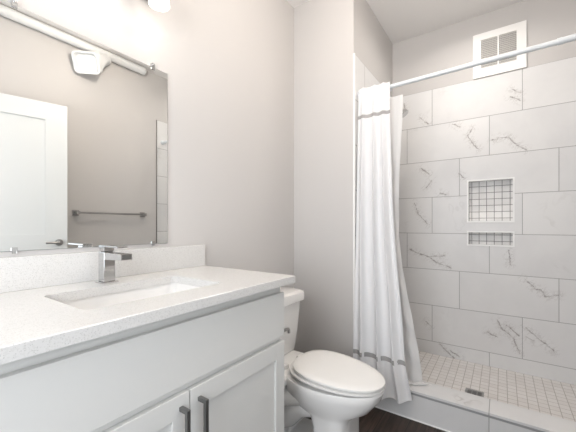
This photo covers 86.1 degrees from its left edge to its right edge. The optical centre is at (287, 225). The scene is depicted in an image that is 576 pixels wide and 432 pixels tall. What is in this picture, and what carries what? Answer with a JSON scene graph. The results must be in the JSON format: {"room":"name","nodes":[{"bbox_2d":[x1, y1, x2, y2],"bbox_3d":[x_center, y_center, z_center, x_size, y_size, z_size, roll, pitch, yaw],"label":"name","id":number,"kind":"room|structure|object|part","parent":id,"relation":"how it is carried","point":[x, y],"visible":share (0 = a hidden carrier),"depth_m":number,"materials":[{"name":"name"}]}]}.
{"room":"bathroom","nodes":[
{"label":"bathroom","id":0,"kind":"room"},
{"bbox_2d":[0,0,293,349],"bbox_3d":[-0.793,-0.240,1.220,0.100,2.820,3.000,0,0,35],"label":"wall","id":1,"kind":"structure","parent":0,"point":[228,64],"depth_m":1.73,"materials":[{"name":"grey paint"}]},
{"bbox_2d":[0,0,167,253],"bbox_3d":[-0.746,-0.318,1.189,0.013,0.820,0.632,0,0,35],"label":"mirror","id":2,"kind":"object","parent":1,"relation":"attached to","point":[84,121],"visible":1,"depth_m":1.14,"materials":[{"name":"grey mirror"}]},
{"bbox_2d":[0,245,204,292],"bbox_3d":[-0.731,0.157,1.202,0.020,0.109,1.013,0,0,35],"label":"backsplash","id":3,"kind":"structure","parent":1,"relation":"attached to","point":[19,273],"depth_m":1.13,"materials":[{"name":"stone"}]},
{"bbox_2d":[146,0,169,11],"bbox_3d":[-0.679,-0.994,1.146,0.172,0.162,0.540,0,0,35],"label":"vanity light","id":4,"kind":"object","parent":1,"relation":"attached to","point":[158,5],"visible":1,"depth_m":1.31,"materials":[{"name":"white glass"}]},
{"bbox_2d":[294,0,391,357],"bbox_3d":[0.528,-0.240,2.616,0.480,2.820,1.002,0,0,35],"label":"wall","id":5,"kind":"structure","parent":0,"point":[327,33],"depth_m":2.21,"materials":[{"name":"grey paint"}]},
{"bbox_2d":[353,53,354,345],"bbox_3d":[0.444,-0.080,2.068,0.013,2.147,0.008,0,0,35],"label":"trim","id":6,"kind":"structure","parent":5,"relation":"attached to","point":[353,53],"depth_m":2.07,"materials":[{"name":"white"}]},
{"bbox_2d":[355,54,391,259],"bbox_3d":[0.698,-0.020,2.435,0.010,2.261,0.886,0,0,35],"label":"tile wall","id":7,"kind":"structure","parent":5,"relation":"attached to","point":[364,78],"depth_m":2.10,"materials":[{"name":"tile"}]},
{"bbox_2d":[402,109,407,117],"bbox_3d":[0.800,-0.879,2.366,0.237,0.137,0.072,0,0,35],"label":"showerhead","id":8,"kind":"object","parent":5,"relation":"attached to","point":[405,111],"visible":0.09,"depth_m":2.30,"materials":[{"name":"silver metal"}]},
{"bbox_2d":[357,34,575,94],"bbox_3d":[1.033,-0.907,1.742,1.330,0.070,0.048,0,0,35],"label":"shower rod","id":9,"kind":"object","parent":5,"relation":"attached to","point":[559,41],"visible":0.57,"depth_m":1.68,"materials":[{"name":"white metal"}]},
{"bbox_2d":[353,82,411,403],"bbox_3d":[0.604,0.073,1.953,0.372,1.989,0.182,0,0,35],"label":"shower curtain","id":10,"kind":"object","parent":9,"relation":"hanging from","point":[378,327],"visible":0.96,"depth_m":1.98,"materials":[{"name":"white fabric"}]},
{"bbox_2d":[390,94,431,385],"bbox_3d":[0.686,0.074,1.991,0.443,1.833,0.117,0,0,35],"label":"liner","id":11,"kind":"object","parent":9,"relation":"hanging from","point":[411,353],"visible":0.21,"depth_m":2.00,"materials":[{"name":"white plastic"}]},
{"bbox_2d":[306,407,445,431],"bbox_3d":[0.301,1.200,0.406,2.827,0.060,2.910,0,0,35],"label":"floor","id":12,"kind":"structure","parent":0,"point":[376,420],"depth_m":1.81,"materials":[{"name":"brown wood"}]},
{"bbox_2d":[0,287,283,431],"bbox_3d":[-0.495,0.706,1.040,0.587,0.928,0.940,0,0,35],"label":"vanity cabinet","id":13,"kind":"object","parent":12,"relation":"on","point":[219,367],"visible":0.96,"depth_m":0.83,"materials":[{"name":"white paint"}]},
{"bbox_3d":[-0.426,0.768,0.705,0.019,0.580,0.467,0,0,35],"label":"door","id":14,"kind":"part","parent":13,"relation":"part of","materials":[{"name":"white paint"}]},
{"bbox_2d":[0,245,294,364],"bbox_3d":[-0.499,0.172,1.042,0.585,0.139,1.014,0,0,35],"label":"countertop","id":15,"kind":"structure","parent":13,"relation":"on","point":[34,320],"depth_m":0.98,"materials":[{"name":"stone"}]},
{"bbox_2d":[95,245,131,283],"bbox_3d":[-0.624,0.142,1.107,0.170,0.137,0.058,0,0,35],"label":"faucet","id":16,"kind":"object","parent":15,"relation":"on","point":[107,257],"visible":1,"depth_m":1.12,"materials":[{"name":"silver metal"}]},
{"bbox_3d":[-0.670,0.208,1.139,0.058,0.005,0.058,0,0,35],"label":"plate","id":17,"kind":"part","parent":16,"relation":"part of","materials":[{"name":"silver metal"}]},
{"bbox_3d":[-0.633,0.085,1.114,0.134,0.021,0.038,0,0,35],"label":"lever","id":18,"kind":"part","parent":16,"relation":"part of","materials":[{"name":"silver metal"}]},
{"bbox_3d":[-0.604,0.112,1.093,0.118,0.026,0.037,0,0,35],"label":"spout","id":19,"kind":"part","parent":16,"relation":"part of","materials":[{"name":"silver metal"}]},
{"bbox_2d":[61,283,198,309],"bbox_3d":[-0.489,0.305,1.025,0.348,0.127,0.512,0,0,35],"label":"sink","id":20,"kind":"object","parent":15,"relation":"in","point":[90,303],"visible":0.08,"depth_m":1.13,"materials":[{"name":"white ceramic"}]},
{"bbox_3d":[-0.287,0.593,0.857,0.036,0.165,0.012,0,0,35],"label":"handle","id":21,"kind":"part","parent":13,"relation":"part of","materials":[{"name":"grey metal"}]},
{"bbox_3d":[-0.250,0.593,0.910,0.036,0.165,0.012,0,0,35],"label":"handle","id":22,"kind":"part","parent":13,"relation":"part of","materials":[{"name":"grey metal"}]},
{"bbox_3d":[-0.157,0.768,1.093,0.019,0.580,0.469,0,0,35],"label":"door","id":23,"kind":"part","parent":13,"relation":"part of","materials":[{"name":"white paint"}]},
{"bbox_2d":[280,287,384,431],"bbox_3d":[0.121,0.789,1.669,0.809,0.762,0.490,0,0,35],"label":"toilet","id":24,"kind":"object","parent":12,"relation":"on","point":[331,388],"visible":0.66,"depth_m":1.50,"materials":[{"name":"white ceramic"}]},
{"bbox_3d":[-0.116,0.623,1.833,0.206,0.299,0.444,0,0,35],"label":"tank","id":25,"kind":"part","parent":24,"relation":"part of","materials":[{"name":"white ceramic"}]},
{"bbox_3d":[-0.114,0.440,1.831,0.238,0.064,0.490,0,0,35],"label":"tank lid","id":26,"kind":"part","parent":24,"relation":"part of","materials":[{"name":"white ceramic"}]},
{"bbox_3d":[0.247,0.754,1.566,0.481,0.039,0.354,0,0,35],"label":"seat","id":27,"kind":"part","parent":24,"relation":"part of","materials":[{"name":"white plastic"}]},
{"bbox_3d":[0.256,0.732,1.560,0.463,0.044,0.348,0,0,35],"label":"lid","id":28,"kind":"part","parent":24,"relation":"part of","materials":[{"name":"white plastic"}]},
{"bbox_2d":[375,379,575,431],"bbox_3d":[1.036,1.081,1.745,1.347,0.177,0.161,0,0,35],"label":"shower curb","id":29,"kind":"object","parent":12,"relation":"on","point":[443,408],"visible":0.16,"depth_m":1.72,"materials":[{"name":"stone"}]},
{"bbox_2d":[287,0,524,43],"bbox_3d":[0.258,-1.690,1.045,2.027,0.080,3.912,0,0,35],"label":"ceiling","id":30,"kind":"structure","parent":0,"point":[401,20],"depth_m":2.39,"materials":[{"name":"white paint"}]},
{"bbox_2d":[392,0,575,96],"bbox_3d":[1.523,-0.240,2.421,1.417,2.820,0.018,0,0,35],"label":"wall","id":31,"kind":"structure","parent":0,"point":[450,46],"depth_m":2.46,"materials":[{"name":"grey paint"}]},
{"bbox_2d":[399,56,575,384],"bbox_3d":[1.503,-0.020,2.420,1.347,2.261,0.007,0,0,35],"label":"tile wall","id":32,"kind":"structure","parent":31,"relation":"attached to","point":[513,309],"depth_m":2.34,"materials":[{"name":"tile"}]},
{"bbox_2d":[467,177,514,221],"bbox_3d":[1.584,-0.191,2.415,0.307,0.337,0.097,0,0,35],"label":"shower niche","id":33,"kind":"object","parent":31,"relation":"attached to","point":[488,200],"visible":1,"depth_m":2.44,"materials":[{"name":"white tile"}]},
{"bbox_2d":[467,231,514,246],"bbox_3d":[1.584,0.104,2.415,0.307,0.116,0.097,0,0,35],"label":"shower niche","id":34,"kind":"object","parent":31,"relation":"attached to","point":[474,238],"visible":1,"depth_m":2.43,"materials":[{"name":"white tile"}]},
{"bbox_2d":[473,20,526,79],"bbox_3d":[1.603,-1.323,2.344,0.335,0.342,0.016,0,0,35],"label":"air vent","id":35,"kind":"object","parent":31,"relation":"in","point":[512,37],"visible":0.9,"depth_m":2.33,"materials":[{"name":"white"}]},
{"bbox_2d":[481,36,496,67],"bbox_3d":[1.552,-1.332,2.377,0.108,0.220,0.006,0,0,35],"label":"grille","id":36,"kind":"object","parent":35,"relation":"attached to","point":[488,43],"depth_m":2.38,"materials":[{"name":"grey"}]},
{"bbox_2d":[499,31,516,63],"bbox_3d":[1.647,-1.332,2.311,0.110,0.220,0.006,0,0,35],"label":"grille","id":37,"kind":"object","parent":35,"relation":"attached to","point":[507,39],"depth_m":2.31,"materials":[{"name":"grey"}]},
{"bbox_2d":[419,351,575,421],"bbox_3d":[1.279,1.130,2.096,1.347,0.080,0.802,0,0,35],"label":"floor","id":38,"kind":"structure","parent":0,"point":[542,395],"depth_m":2.10,"materials":[{"name":"tile"}]},
{"bbox_2d":[465,388,483,396],"bbox_3d":[1.202,1.087,1.988,0.104,0.004,0.104,0,0,35],"label":"floor drain","id":39,"kind":"object","parent":38,"relation":"on","point":[467,390],"visible":0.62,"depth_m":2.00,"materials":[{"name":"silver metal"}]}
]}

